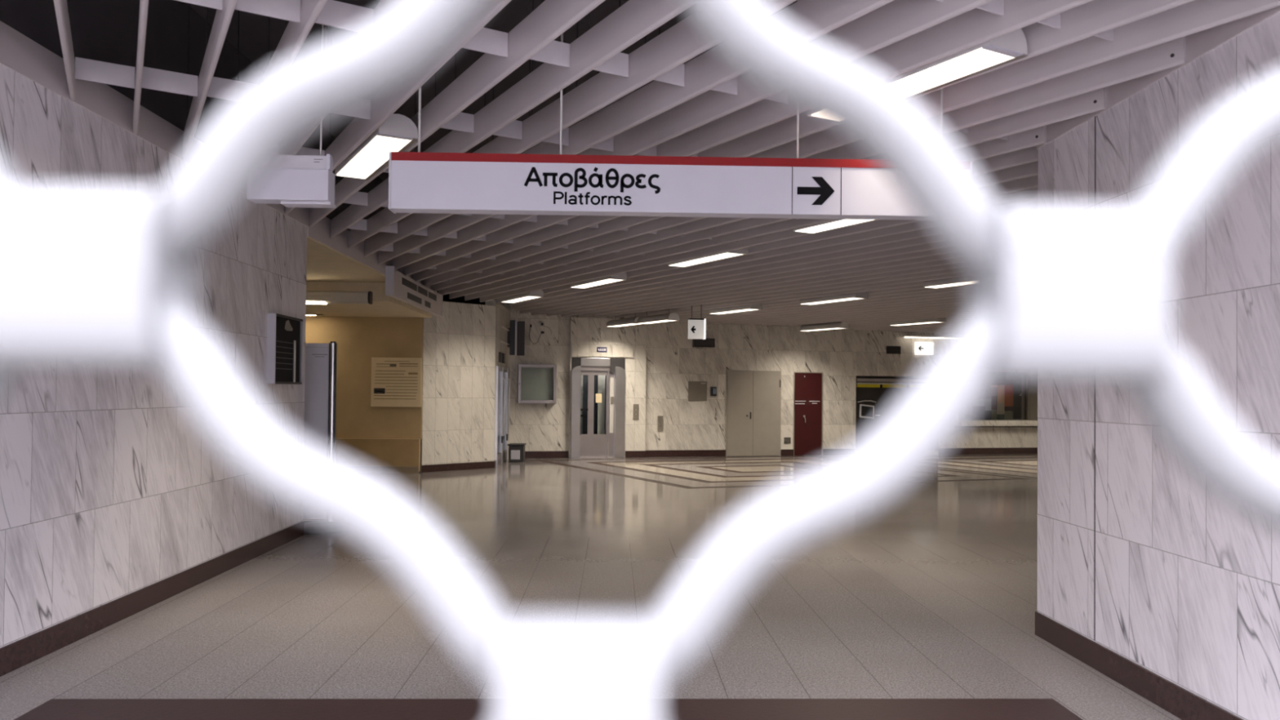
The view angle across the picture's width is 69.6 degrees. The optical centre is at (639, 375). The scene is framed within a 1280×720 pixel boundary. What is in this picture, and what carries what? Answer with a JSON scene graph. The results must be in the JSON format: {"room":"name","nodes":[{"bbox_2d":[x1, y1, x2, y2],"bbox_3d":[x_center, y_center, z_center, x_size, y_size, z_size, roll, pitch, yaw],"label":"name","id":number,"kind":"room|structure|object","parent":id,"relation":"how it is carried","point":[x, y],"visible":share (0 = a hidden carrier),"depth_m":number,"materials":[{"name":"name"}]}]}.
{"room":"transit interior","nodes":[
{"label":"transit interior","id":0,"kind":"room"},
{"bbox_2d":[0,0,413,648],"bbox_3d":[-3.523,-0.554,8.169,0.300,4.300,16.190,1,-1,-2],"label":"wall","id":1,"kind":"structure","parent":0,"point":[109,490],"depth_m":5.90,"materials":[{"name":"stone"}]},
{"bbox_2d":[0,520,304,676],"bbox_3d":[-3.289,1.472,4.698,0.015,0.145,9.300,1,-1,-2],"label":"baseboard","id":2,"kind":"structure","parent":1,"relation":"attached to","point":[14,655],"depth_m":5.96,"materials":[{"name":"stone"}]},
{"bbox_2d":[0,20,437,293],"bbox_3d":[-3.357,-1.647,8.186,0.012,0.210,16.100,1,-1,-2],"label":"trim","id":3,"kind":"structure","parent":1,"relation":"attached to","point":[19,53],"depth_m":5.62,"materials":[{"name":"paint"}]},
{"bbox_2d":[266,313,303,384],"bbox_3d":[-3.351,-0.244,8.710,0.080,0.640,0.750,1,-1,-2],"label":"display case","id":4,"kind":"object","parent":1,"relation":"attached to","point":[285,333],"visible":1,"depth_m":8.64,"materials":[{"name":"metal"}]},
{"bbox_2d":[306,226,385,275],"bbox_3d":[-3.486,-1.433,12.364,0.032,0.090,5.935,1,-1,-2],"label":"trim","id":5,"kind":"structure","parent":1,"relation":"attached to","point":[311,233],"depth_m":10.61,"materials":[{"name":"paint"}]},
{"bbox_2d":[306,235,385,282],"bbox_3d":[-6.478,-1.457,11.278,6.050,0.090,3.938,1,-1,-2],"label":"ceiling","id":6,"kind":"structure","parent":0,"point":[325,263],"depth_m":11.77,"materials":[{"name":"beige paint"}]},
{"bbox_2d":[305,315,422,439],"bbox_3d":[-6.768,-0.753,16.431,5.770,3.700,0.200,1,-1,-2],"label":"wall","id":7,"kind":"structure","parent":0,"point":[358,340],"depth_m":16.37,"materials":[{"name":"beige paint"}]},
{"bbox_2d":[335,438,420,471],"bbox_3d":[-6.788,1.379,16.247,5.760,0.570,0.100,1,-1,-2],"label":"wall panel","id":8,"kind":"object","parent":7,"relation":"attached to","point":[362,451],"depth_m":16.26,"materials":[{"name":"stone"}]},
{"bbox_2d":[362,466,418,473],"bbox_3d":[-6.789,1.633,16.183,5.760,0.120,0.020,1,-1,-2],"label":"trim","id":9,"kind":"structure","parent":7,"relation":"attached to","point":[377,469],"depth_m":16.24,"materials":[{"name":"stone"}]},
{"bbox_2d":[370,357,422,407],"bbox_3d":[-4.336,0.110,16.372,0.885,0.875,0.026,1,-1,-2],"label":"information board","id":10,"kind":"object","parent":7,"relation":"attached to","point":[395,381],"visible":1,"depth_m":16.36,"materials":[{"name":"beige paper"}]},
{"bbox_2d":[373,387,385,393],"bbox_3d":[-4.629,0.265,16.349,0.195,0.096,0.002,1,-1,-2],"label":"picture","id":11,"kind":"object","parent":10,"relation":"attached to","point":[376,390],"depth_m":16.35,"materials":[{"name":"black paper"}]},
{"bbox_2d":[306,281,431,317],"bbox_3d":[-6.637,-1.271,14.792,5.930,0.355,3.100,1,-1,-2],"label":"ceiling","id":12,"kind":"structure","parent":0,"point":[383,305],"depth_m":14.30,"materials":[{"name":"beige paint"}]},
{"bbox_2d":[306,314,324,315],"bbox_3d":[-6.161,-1.062,15.952,1.350,0.016,0.120,1,-1,-2],"label":"recessed light","id":13,"kind":"object","parent":12,"relation":"in","point":[306,314],"visible":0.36,"depth_m":15.96,"materials":[{"name":"white plastic"}]},
{"bbox_2d":[306,290,372,304],"bbox_3d":[-4.564,-1.128,13.219,1.390,0.188,0.156,1,-1,-2],"label":"tube light","id":14,"kind":"object","parent":12,"relation":"attached to","point":[313,297],"visible":0.72,"depth_m":13.16,"materials":[{"name":"white metal"}]},
{"bbox_2d":[306,302,326,304],"bbox_3d":[-4.880,-1.046,13.211,0.720,0.018,0.110,1,-1,-2],"label":"diffuser","id":15,"kind":"object","parent":14,"relation":"attached to","point":[307,303],"depth_m":13.17,"materials":[{"name":"white plastic"}]},
{"bbox_2d":[418,301,495,472],"bbox_3d":[-3.397,0.192,17.068,0.200,3.090,1.577,0,-1,45],"label":"wall","id":16,"kind":"structure","parent":0,"point":[459,344],"depth_m":16.98,"materials":[{"name":"stone"}]},
{"bbox_2d":[422,461,494,472],"bbox_3d":[-3.331,1.672,16.973,0.015,0.130,1.587,0,-1,45],"label":"baseboard","id":17,"kind":"structure","parent":16,"relation":"attached to","point":[486,464],"depth_m":16.94,"materials":[{"name":"stone"}]},
{"bbox_2d":[443,293,484,305],"bbox_3d":[1.176,-0.329,26.151,24.200,4.500,0.200,1,-1,-2],"label":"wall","id":18,"kind":"structure","parent":0,"point":[446,297],"depth_m":25.90,"materials":[{"name":"black"}]},
{"bbox_2d":[484,300,510,461],"bbox_3d":[-2.905,0.169,18.773,0.200,3.200,2.430,1,-1,-2],"label":"wall","id":19,"kind":"structure","parent":0,"point":[502,313],"depth_m":18.37,"materials":[{"name":"stone"}]},
{"bbox_2d":[498,351,502,362],"bbox_3d":[-2.767,-0.368,18.270,0.038,0.200,0.300,1,-1,-2],"label":"wall plate","id":20,"kind":"object","parent":19,"relation":"attached to","point":[500,353],"visible":1,"depth_m":18.12,"materials":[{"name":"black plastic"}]},
{"bbox_2d":[495,365,510,466],"bbox_3d":[-2.796,0.793,18.656,0.144,1.950,1.710,1,-1,-2],"label":"door","id":21,"kind":"structure","parent":19,"relation":"in","point":[503,382],"depth_m":18.58,"materials":[{"name":"metal"}]},
{"bbox_2d":[502,353,505,363],"bbox_3d":[-2.781,-0.360,18.769,0.038,0.200,0.300,1,-1,-2],"label":"wall plate","id":22,"kind":"object","parent":19,"relation":"attached to","point":[503,354],"visible":0.97,"depth_m":18.65,"materials":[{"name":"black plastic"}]},
{"bbox_2d":[499,318,524,355],"bbox_3d":[-2.620,-0.841,18.949,0.360,0.790,1.400,1,-1,-2],"label":"wall screen","id":23,"kind":"object","parent":19,"relation":"attached to","point":[516,333],"visible":1,"depth_m":19.56,"materials":[{"name":"black plastic"}]},
{"bbox_2d":[0,453,1181,719],"bbox_3d":[1.621,1.720,13.075,24.000,0.001,25.900,1,-1,-2],"label":"floor","id":24,"kind":"structure","parent":0,"point":[923,606],"depth_m":6.05,"materials":[{"name":"tile"}]},
{"bbox_2d":[302,341,337,534],"bbox_3d":[-3.354,0.629,9.693,0.648,1.985,0.580,0,-1,36],"label":"open door","id":25,"kind":"structure","parent":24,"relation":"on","point":[320,382],"depth_m":9.67,"materials":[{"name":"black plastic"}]},
{"bbox_2d":[507,443,526,462],"bbox_3d":[-2.558,1.592,19.114,0.340,0.370,0.440,1,-1,-2],"label":"box","id":26,"kind":"object","parent":24,"relation":"on","point":[516,451],"visible":1,"depth_m":18.91,"materials":[{"name":"black plastic"}]},
{"bbox_2d":[0,0,1279,719],"bbox_3d":[-0.105,-0.019,0.177,2.666,3.063,0.060,1,-1,-2],"label":"gate","id":27,"kind":"object","parent":24,"relation":"in","point":[91,277],"visible":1,"depth_m":0.17,"materials":[{"name":"metal"}]},
{"bbox_2d":[568,316,646,457],"bbox_3d":[-0.718,0.270,20.471,1.720,3.110,0.120,1,-1,-14],"label":"wall","id":28,"kind":"structure","parent":0,"point":[581,329],"depth_m":20.53,"materials":[{"name":"stone"}]},
{"bbox_2d":[570,357,625,457],"bbox_3d":[-1.103,0.671,21.055,1.210,2.300,1.550,1,-1,-14],"label":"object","id":29,"kind":"object","parent":28,"relation":"attached to","point":[597,423],"visible":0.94,"depth_m":20.42,"materials":[{"name":"metal"}]},
{"bbox_2d":[596,346,607,351],"bbox_3d":[-0.840,-0.586,20.346,0.220,0.105,0.014,1,-1,-14],"label":"label","id":30,"kind":"object","parent":28,"relation":"attached to","point":[598,348],"visible":1,"depth_m":20.34,"materials":[{"name":"white plastic"}]},
{"bbox_2d":[571,341,633,357],"bbox_3d":[-0.827,-0.585,20.375,1.400,0.325,0.036,1,-1,-14],"label":"trim","id":31,"kind":"structure","parent":28,"relation":"attached to","point":[578,348],"depth_m":20.36,"materials":[{"name":"stone"}]},
{"bbox_2d":[625,450,645,457],"bbox_3d":[-0.104,1.747,20.538,0.460,0.150,0.016,1,-1,-14],"label":"baseboard","id":32,"kind":"structure","parent":28,"relation":"attached to","point":[628,454],"depth_m":20.53,"materials":[{"name":"stone"}]},
{"bbox_2d":[632,404,639,419],"bbox_3d":[-0.089,0.800,20.548,0.130,0.345,0.026,1,-1,-14],"label":"plate","id":33,"kind":"object","parent":28,"relation":"attached to","point":[636,406],"visible":1,"depth_m":20.54,"materials":[{"name":"metal"}]},
{"bbox_2d":[53,0,1279,333],"bbox_3d":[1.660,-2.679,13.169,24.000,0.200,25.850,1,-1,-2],"label":"ceiling","id":34,"kind":"structure","parent":0,"point":[253,28],"depth_m":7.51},
{"bbox_2d":[247,24,336,208],"bbox_3d":[-1.855,-1.829,4.954,0.432,1.820,0.150,1,-1,-2],"label":"blank sign","id":35,"kind":"object","parent":34,"relation":"hanging from","point":[293,180],"visible":0.72,"depth_m":4.87,"materials":[{"name":"white plastic"}]},
{"bbox_2d":[334,113,417,180],"bbox_3d":[-1.867,-2.117,6.460,0.250,1.197,1.350,1,-1,-30],"label":"ceiling light","id":36,"kind":"object","parent":34,"relation":"hanging from","point":[398,132],"visible":0.72,"depth_m":6.16,"materials":[{"name":"white plastic"}]},
{"bbox_2d":[337,135,410,178],"bbox_3d":[-1.888,-1.525,6.460,0.208,0.008,1.280,1,-1,-30],"label":"diffuser","id":37,"kind":"object","parent":36,"relation":"attached to","point":[372,156],"depth_m":6.40,"materials":[{"name":"white plastic"}]},
{"bbox_2d":[385,266,443,315],"bbox_3d":[-3.469,-1.276,14.350,0.120,0.400,3.580,1,-1,-2],"label":"sign","id":38,"kind":"object","parent":34,"relation":"hanging from","point":[398,286],"visible":1,"depth_m":13.76,"materials":[{"name":"paint"}]},
{"bbox_2d":[500,289,544,302],"bbox_3d":[-2.044,-1.944,15.951,0.250,1.248,1.350,1,-1,-30],"label":"ceiling light","id":39,"kind":"object","parent":34,"relation":"hanging from","point":[537,294],"visible":0.57,"depth_m":15.70,"materials":[{"name":"white plastic"}]},
{"bbox_2d":[502,296,538,302],"bbox_3d":[-2.064,-1.326,15.950,0.208,0.008,1.280,1,-1,-30],"label":"diffuser","id":40,"kind":"object","parent":39,"relation":"attached to","point":[512,299],"depth_m":15.99,"materials":[{"name":"white plastic"}]},
{"bbox_2d":[569,272,626,288],"bbox_3d":[-0.616,-1.969,13.438,0.250,1.252,1.350,1,-1,-30],"label":"ceiling light","id":41,"kind":"object","parent":34,"relation":"hanging from","point":[620,277],"visible":0.5,"depth_m":13.22,"materials":[{"name":"white plastic"}]},
{"bbox_2d":[571,278,622,288],"bbox_3d":[-0.637,-1.349,13.437,0.208,0.008,1.280,1,-1,-30],"label":"diffuser","id":42,"kind":"object","parent":41,"relation":"attached to","point":[596,282],"depth_m":13.41,"materials":[{"name":"white plastic"}]},
{"bbox_2d":[606,316,640,327],"bbox_3d":[-0.309,-1.782,19.453,0.250,1.430,1.250,1,-1,-30],"label":"ceiling light","id":43,"kind":"object","parent":34,"relation":"hanging from","point":[631,321],"visible":0.68,"depth_m":19.36,"materials":[{"name":"white plastic"}]},
{"bbox_2d":[609,323,638,327],"bbox_3d":[-0.331,-1.074,19.451,0.208,0.008,1.180,1,-1,-30],"label":"diffuser","id":44,"kind":"object","parent":43,"relation":"attached to","point":[612,325],"depth_m":19.43,"materials":[{"name":"white plastic"}]},
{"bbox_2d":[636,311,679,324],"bbox_3d":[0.357,-1.790,18.279,0.250,1.441,1.250,1,-1,-30],"label":"ceiling light","id":45,"kind":"object","parent":34,"relation":"hanging from","point":[672,317],"visible":0.81,"depth_m":18.05,"materials":[{"name":"white plastic"}]},
{"bbox_2d":[639,320,675,324],"bbox_3d":[0.336,-1.075,18.277,0.208,0.008,1.180,1,-1,-30],"label":"diffuser","id":46,"kind":"object","parent":45,"relation":"attached to","point":[641,322],"depth_m":18.30,"materials":[{"name":"white plastic"}]},
{"bbox_2d":[388,0,972,220],"bbox_3d":[0.236,-1.795,4.997,3.127,1.850,0.128,1,-1,-2],"label":"sign","id":47,"kind":"object","parent":34,"relation":"hanging from","point":[420,182],"visible":0.97,"depth_m":4.92,"materials":[{"name":"white metal"}]},
{"bbox_2d":[688,304,706,339],"bbox_3d":[1.064,-1.604,17.139,0.315,1.834,0.128,1,-1,-8],"label":"sign","id":48,"kind":"object","parent":34,"relation":"hanging from","point":[696,326],"visible":0.84,"depth_m":17.07,"materials":[{"name":"white"}]},
{"bbox_2d":[667,247,748,267],"bbox_3d":[0.792,-1.999,10.960,0.250,1.245,1.350,1,-1,-30],"label":"ceiling light","id":49,"kind":"object","parent":34,"relation":"hanging from","point":[699,260],"visible":0.48,"depth_m":10.80,"materials":[{"name":"white plastic"}]},
{"bbox_2d":[669,252,742,266],"bbox_3d":[0.771,-1.382,10.959,0.208,0.008,1.280,1,-1,-30],"label":"diffuser","id":50,"kind":"object","parent":49,"relation":"attached to","point":[699,260],"depth_m":10.93,"materials":[{"name":"white plastic"}]},
{"bbox_2d":[709,303,762,314],"bbox_3d":[1.771,-1.853,17.105,0.250,1.325,1.350,1,-1,-30],"label":"ceiling light","id":51,"kind":"object","parent":34,"relation":"hanging from","point":[752,307],"visible":0.56,"depth_m":16.92,"materials":[{"name":"white plastic"}]},
{"bbox_2d":[710,308,758,314],"bbox_3d":[1.750,-1.197,17.103,0.208,0.008,1.280,1,-1,-30],"label":"diffuser","id":52,"kind":"object","parent":51,"relation":"attached to","point":[722,311],"depth_m":17.15,"materials":[{"name":"white plastic"}]},
{"bbox_2d":[799,321,848,331],"bbox_3d":[4.054,-1.732,20.299,0.250,1.425,1.350,1,-1,-30],"label":"ceiling light","id":53,"kind":"object","parent":34,"relation":"hanging from","point":[837,325],"visible":0.83,"depth_m":20.14,"materials":[{"name":"white"}]},
{"bbox_2d":[800,328,843,331],"bbox_3d":[4.032,-1.025,20.296,0.208,0.008,1.280,1,-1,-30],"label":"diffuser","id":54,"kind":"object","parent":53,"relation":"attached to","point":[802,329],"depth_m":20.44,"materials":[{"name":"white plastic"}]},
{"bbox_2d":[799,291,867,305],"bbox_3d":[3.095,-1.867,14.775,0.250,1.346,1.350,1,-1,-30],"label":"ceiling light","id":55,"kind":"object","parent":34,"relation":"hanging from","point":[859,295],"visible":0.56,"depth_m":14.62,"materials":[{"name":"white plastic"}]},
{"bbox_2d":[800,297,861,305],"bbox_3d":[3.073,-1.200,14.773,0.208,0.008,1.280,1,-1,-30],"label":"diffuser","id":56,"kind":"object","parent":55,"relation":"attached to","point":[820,300],"depth_m":14.81,"materials":[{"name":"white plastic"}]},
{"bbox_2d":[792,218,878,234],"bbox_3d":[1.918,-2.021,8.323,0.250,1.263,1.350,1,-1,-30],"label":"ceiling light","id":57,"kind":"object","parent":34,"relation":"hanging from","point":[837,224],"visible":0.21,"depth_m":8.52,"materials":[{"name":"white plastic"}]},
{"bbox_2d":[807,28,1027,116],"bbox_3d":[1.364,-2.088,4.708,0.250,1.252,1.250,1,-1,-30],"label":"ceiling light","id":58,"kind":"object","parent":34,"relation":"hanging from","point":[1011,46],"visible":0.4,"depth_m":4.34,"materials":[{"name":"white plastic"}]},
{"bbox_2d":[894,48,1013,95],"bbox_3d":[1.343,-1.468,4.706,0.208,0.008,1.180,1,-1,-30],"label":"diffuser","id":59,"kind":"object","parent":58,"relation":"attached to","point":[969,62],"depth_m":4.41,"materials":[{"name":"white plastic"}]},
{"bbox_2d":[888,317,946,325],"bbox_3d":[5.660,-1.758,18.785,0.250,1.392,1.300,1,-1,-30],"label":"ceiling light","id":60,"kind":"object","parent":34,"relation":"hanging from","point":[906,322],"visible":0.55,"depth_m":18.64,"materials":[{"name":"white plastic"}]},
{"bbox_2d":[890,321,938,325],"bbox_3d":[5.638,-1.068,18.782,0.208,0.008,1.230,1,-1,-30],"label":"diffuser","id":61,"kind":"object","parent":60,"relation":"attached to","point":[892,323],"depth_m":18.88,"materials":[{"name":"white plastic"}]},
{"bbox_2d":[923,275,965,288],"bbox_3d":[4.285,-1.890,12.024,0.250,1.365,1.300,1,-1,-30],"label":"ceiling light","id":62,"kind":"object","parent":34,"relation":"hanging from","point":[959,281],"visible":0.22,"depth_m":12.24,"materials":[{"name":"white plastic"}]},
{"bbox_2d":[924,281,965,288],"bbox_3d":[4.264,-1.213,12.022,0.208,0.008,1.230,1,-1,-30],"label":"diffuser","id":63,"kind":"object","parent":62,"relation":"attached to","point":[936,284],"depth_m":12.27,"materials":[{"name":"white plastic"}]},
{"bbox_2d":[450,295,1037,455],"bbox_3d":[3.759,-0.273,21.806,16.200,4.300,0.254,1,-1,-14],"label":"wall","id":64,"kind":"structure","parent":0,"point":[672,361],"depth_m":21.18,"materials":[{"name":"stone"}]},
{"bbox_2d":[517,364,556,403],"bbox_3d":[-2.247,0.170,20.079,0.840,0.850,0.136,1,-1,-14],"label":"case","id":65,"kind":"object","parent":64,"relation":"attached to","point":[536,383],"visible":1,"depth_m":20.10,"materials":[{"name":"metal"}]},
{"bbox_2d":[528,324,551,343],"bbox_3d":[-2.188,-0.911,20.163,0.499,0.425,0.030,1,-1,-14],"label":"cable","id":66,"kind":"object","parent":64,"relation":"attached to","point":[541,332],"visible":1,"depth_m":20.16,"materials":[{"name":"black plastic"}]},
{"bbox_2d":[538,322,544,326],"bbox_3d":[-2.148,-1.129,20.122,0.100,0.090,0.135,1,-1,-14],"label":"camera","id":67,"kind":"object","parent":64,"relation":"attached to","point":[540,324],"visible":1,"depth_m":20.07,"materials":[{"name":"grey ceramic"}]},
{"bbox_2d":[524,450,568,457],"bbox_3d":[-2.150,1.722,20.145,1.180,0.150,0.016,1,-1,-14],"label":"baseboard","id":68,"kind":"structure","parent":64,"relation":"attached to","point":[527,454],"depth_m":20.16,"materials":[{"name":"stone"}]},
{"bbox_2d":[657,415,662,431],"bbox_3d":[0.460,1.074,20.810,0.130,0.345,0.026,1,-1,-14],"label":"plate","id":69,"kind":"object","parent":64,"relation":"attached to","point":[660,418],"visible":1,"depth_m":20.80,"materials":[{"name":"metal"}]},
{"bbox_2d":[645,449,725,457],"bbox_3d":[1.032,1.764,20.951,1.935,0.150,0.017,1,-1,-14],"label":"baseboard","id":70,"kind":"structure","parent":64,"relation":"attached to","point":[678,453],"depth_m":20.94,"materials":[{"name":"stone"}]},
{"bbox_2d":[688,381,706,400],"bbox_3d":[1.319,0.347,21.042,0.450,0.450,0.016,1,-1,-14],"label":"panel","id":71,"kind":"object","parent":64,"relation":"attached to","point":[697,390],"visible":1,"depth_m":21.03,"materials":[{"name":"grey metal"}]},
{"bbox_2d":[692,338,715,347],"bbox_3d":[1.456,-0.757,21.026,0.500,0.200,0.144,1,-1,-14],"label":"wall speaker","id":72,"kind":"object","parent":64,"relation":"attached to","point":[707,343],"visible":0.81,"depth_m":20.96,"materials":[{"name":"black plastic"}]},
{"bbox_2d":[710,386,716,395],"bbox_3d":[1.688,0.357,21.110,0.140,0.210,0.065,1,-1,-14],"label":"intercom","id":73,"kind":"object","parent":64,"relation":"attached to","point":[713,389],"visible":1,"depth_m":21.09,"materials":[{"name":"black plastic"}]},
{"bbox_2d":[725,369,781,456],"bbox_3d":[2.644,0.867,21.354,1.345,1.985,0.051,1,-1,-14],"label":"door","id":74,"kind":"structure","parent":64,"relation":"in","point":[753,397],"depth_m":21.33,"materials":[{"name":"grey paint"}]},
{"bbox_2d":[781,448,793,455],"bbox_3d":[3.452,1.795,21.564,0.320,0.150,0.015,1,-1,-14],"label":"baseboard","id":75,"kind":"structure","parent":64,"relation":"attached to","point":[788,451],"depth_m":21.56,"materials":[{"name":"stone"}]},
{"bbox_2d":[783,437,791,443],"bbox_3d":[3.456,1.510,21.566,0.160,0.140,0.020,1,-1,-14],"label":"grate","id":76,"kind":"object","parent":64,"relation":"attached to","point":[786,440],"visible":1,"depth_m":21.56,"materials":[{"name":"grey metal"}]},
{"bbox_2d":[793,372,823,455],"bbox_3d":[3.978,0.892,21.676,0.750,1.970,0.080,1,-1,-14],"label":"door","id":77,"kind":"structure","parent":64,"relation":"in","point":[807,386],"depth_m":21.68,"materials":[{"name":"red paint"}]},
{"bbox_2d":[822,448,844,455],"bbox_3d":[4.727,1.812,21.887,0.870,0.150,0.015,1,-1,-14],"label":"baseboard","id":78,"kind":"structure","parent":64,"relation":"attached to","point":[825,451],"depth_m":21.83,"materials":[{"name":"stone"}]},
{"bbox_2d":[855,375,915,441],"bbox_3d":[6.166,0.911,22.586,2.220,1.800,0.590,1,-1,-14],"label":"ticket machine","id":79,"kind":"object","parent":64,"relation":"attached to","point":[875,395],"visible":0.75,"depth_m":22.25,"materials":[{"name":"metal"}]},
{"bbox_2d":[857,400,875,402],"bbox_3d":[5.479,0.613,22.178,0.493,0.065,0.084,1,-1,-14],"label":"hood","id":80,"kind":"object","parent":79,"relation":"attached to","point":[859,401],"depth_m":22.17,"materials":[{"name":"metal"}]},
{"bbox_2d":[886,346,900,354],"bbox_3d":[6.141,-0.629,22.273,0.380,0.190,0.024,1,-1,-14],"label":"vent box","id":81,"kind":"object","parent":64,"relation":"attached to","point":[890,349],"visible":1,"depth_m":22.26,"materials":[{"name":"black plastic"}]},
{"bbox_2d":[915,342,933,355],"bbox_3d":[6.934,-0.670,22.445,0.480,0.310,0.083,1,-1,-14],"label":"arrow sign","id":82,"kind":"object","parent":64,"relation":"attached to","point":[921,348],"visible":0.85,"depth_m":22.40,"materials":[{"name":"white plastic"}]},
{"bbox_2d":[902,333,948,338],"bbox_3d":[7.200,-0.957,22.471,1.700,0.090,0.170,1,-1,-14],"label":"strip light","id":83,"kind":"object","parent":64,"relation":"attached to","point":[905,335],"visible":0.76,"depth_m":22.32,"materials":[{"name":"white plastic"}]},
{"bbox_2d":[904,336,946,338],"bbox_3d":[7.213,-0.928,22.417,1.680,0.030,0.060,1,-1,-14],"label":"diffuser","id":84,"kind":"object","parent":83,"relation":"attached to","point":[926,337],"depth_m":22.35,"materials":[{"name":"white plastic"}]},
{"bbox_2d":[942,447,1037,454],"bbox_3d":[9.375,1.873,23.064,4.240,0.150,0.015,1,-1,-14],"label":"baseboard","id":85,"kind":"structure","parent":64,"relation":"attached to","point":[1007,450],"depth_m":22.91,"materials":[{"name":"stone"}]},
{"bbox_2d":[965,381,1037,426],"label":"window","id":86,"kind":"structure","parent":64,"relation":"in","point":[1024,406],"depth_m":23.20,"materials":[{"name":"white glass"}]},
{"bbox_2d":[970,414,978,419],"bbox_3d":[8.482,1.046,23.518,0.227,0.130,0.283,1,-1,-14],"label":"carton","id":87,"kind":"object","parent":86,"relation":"on","point":[975,416],"visible":0.42,"depth_m":23.39,"materials":[{"name":"grey cardboard"}]},
{"bbox_2d":[974,406,985,419],"bbox_3d":[8.684,0.943,23.570,0.166,0.341,0.283,1,-1,-14],"label":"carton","id":88,"kind":"object","parent":86,"relation":"on","point":[981,411],"visible":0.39,"depth_m":23.44,"materials":[{"name":"grey cardboard"}]},
{"bbox_2d":[985,410,991,419],"bbox_3d":[8.861,0.999,23.613,0.170,0.232,0.283,1,-1,-14],"label":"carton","id":89,"kind":"object","parent":86,"relation":"on","point":[988,413],"visible":0.52,"depth_m":23.48,"materials":[{"name":"grey cardboard"}]},
{"bbox_2d":[985,399,991,410],"bbox_3d":[8.862,0.737,23.621,0.170,0.291,0.283,1,-1,-14],"label":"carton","id":90,"kind":"object","parent":89,"relation":"on","point":[988,402],"visible":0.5,"depth_m":23.49,"materials":[{"name":"white cardboard"}]},
{"bbox_2d":[991,409,996,419],"bbox_3d":[9.030,0.989,23.655,0.149,0.257,0.283,1,-1,-14],"label":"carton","id":91,"kind":"object","parent":86,"relation":"on","point":[993,416],"visible":0.49,"depth_m":23.52,"materials":[{"name":"cardboard"}]},
{"bbox_2d":[991,395,996,409],"bbox_3d":[9.031,0.686,23.665,0.149,0.347,0.283,1,-1,-14],"label":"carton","id":92,"kind":"object","parent":91,"relation":"on","point":[993,402],"visible":0.6,"depth_m":23.53,"materials":[{"name":"grey cardboard"}]},
{"bbox_2d":[991,386,997,395],"bbox_3d":[9.035,0.397,23.665,0.149,0.229,0.283,1,-1,-14],"label":"carton","id":93,"kind":"object","parent":92,"relation":"on","point":[993,393],"visible":0.45,"depth_m":23.53,"materials":[{"name":"white cardboard"}]},
{"bbox_2d":[996,413,1004,419],"bbox_3d":[9.214,1.052,23.705,0.206,0.136,0.283,1,-1,-14],"label":"carton","id":94,"kind":"object","parent":86,"relation":"on","point":[998,416],"visible":0.57,"depth_m":23.57,"materials":[{"name":"grey cardboard"}]},
{"bbox_2d":[996,403,1004,414],"bbox_3d":[9.217,0.844,23.705,0.206,0.279,0.283,1,-1,-14],"label":"carton","id":95,"kind":"object","parent":94,"relation":"on","point":[1000,406],"visible":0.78,"depth_m":23.57,"materials":[{"name":"cardboard"}]},
{"bbox_2d":[996,394,1004,403],"bbox_3d":[9.219,0.586,23.709,0.205,0.235,0.283,1,-1,-14],"label":"carton","id":96,"kind":"object","parent":95,"relation":"on","point":[1000,397],"visible":0.7,"depth_m":23.57,"materials":[{"name":"orange cardboard"}]},
{"bbox_2d":[993,385,1004,394],"bbox_3d":[9.220,0.351,23.716,0.205,0.232,0.283,1,-1,-14],"label":"carton","id":97,"kind":"object","parent":96,"relation":"on","point":[1001,388],"visible":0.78,"depth_m":23.59,"materials":[{"name":"cardboard"}]},
{"bbox_2d":[1004,410,1013,419],"bbox_3d":[9.446,1.012,23.769,0.237,0.223,0.283,1,-1,-14],"label":"carton","id":98,"kind":"object","parent":86,"relation":"on","point":[1008,415],"visible":0.65,"depth_m":23.63,"materials":[{"name":"cardboard"}]},
{"bbox_2d":[1004,406,1013,410],"bbox_3d":[9.449,0.842,23.764,0.237,0.114,0.283,1,-1,-14],"label":"carton","id":99,"kind":"object","parent":98,"relation":"on","point":[1006,408],"visible":0.62,"depth_m":23.63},
{"bbox_2d":[1004,394,1013,406],"bbox_3d":[9.451,0.631,23.769,0.237,0.307,0.283,1,-1,-14],"label":"carton","id":100,"kind":"object","parent":99,"relation":"on","point":[1008,397],"visible":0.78,"depth_m":23.63,"materials":[{"name":"red cardboard"}]},
{"bbox_2d":[998,384,1013,394],"bbox_3d":[9.452,0.351,23.777,0.237,0.251,0.283,1,-1,-14],"label":"carton","id":101,"kind":"object","parent":100,"relation":"on","point":[1008,388],"visible":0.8,"depth_m":23.64,"materials":[{"name":"red cardboard"}]},
{"bbox_2d":[1036,11,1279,719],"bbox_3d":[2.719,-0.103,3.004,0.300,3.350,5.530,1,-1,-2],"label":"wall","id":102,"kind":"structure","parent":0,"point":[1188,582],"depth_m":4.30,"materials":[{"name":"stone"}]},
{"bbox_2d":[1093,116,1095,640],"bbox_3d":[2.508,0.007,5.073,0.003,2.890,0.007,1,-1,-2],"label":"trim","id":103,"kind":"structure","parent":102,"relation":"attached to","point":[1095,117],"depth_m":5.06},
{"bbox_2d":[1035,611,1243,719],"bbox_3d":[2.547,1.498,2.975,0.015,0.145,5.530,1,-1,-2],"label":"baseboard","id":104,"kind":"structure","parent":102,"relation":"attached to","point":[1175,700],"depth_m":4.66,"materials":[{"name":"stone"}]},
{"bbox_2d":[1035,5,1279,149],"bbox_3d":[2.575,-1.574,3.043,0.012,0.210,5.490,1,-1,-2],"label":"trim","id":105,"kind":"structure","parent":102,"relation":"attached to","point":[1197,44],"depth_m":4.30,"materials":[{"name":"paint"}]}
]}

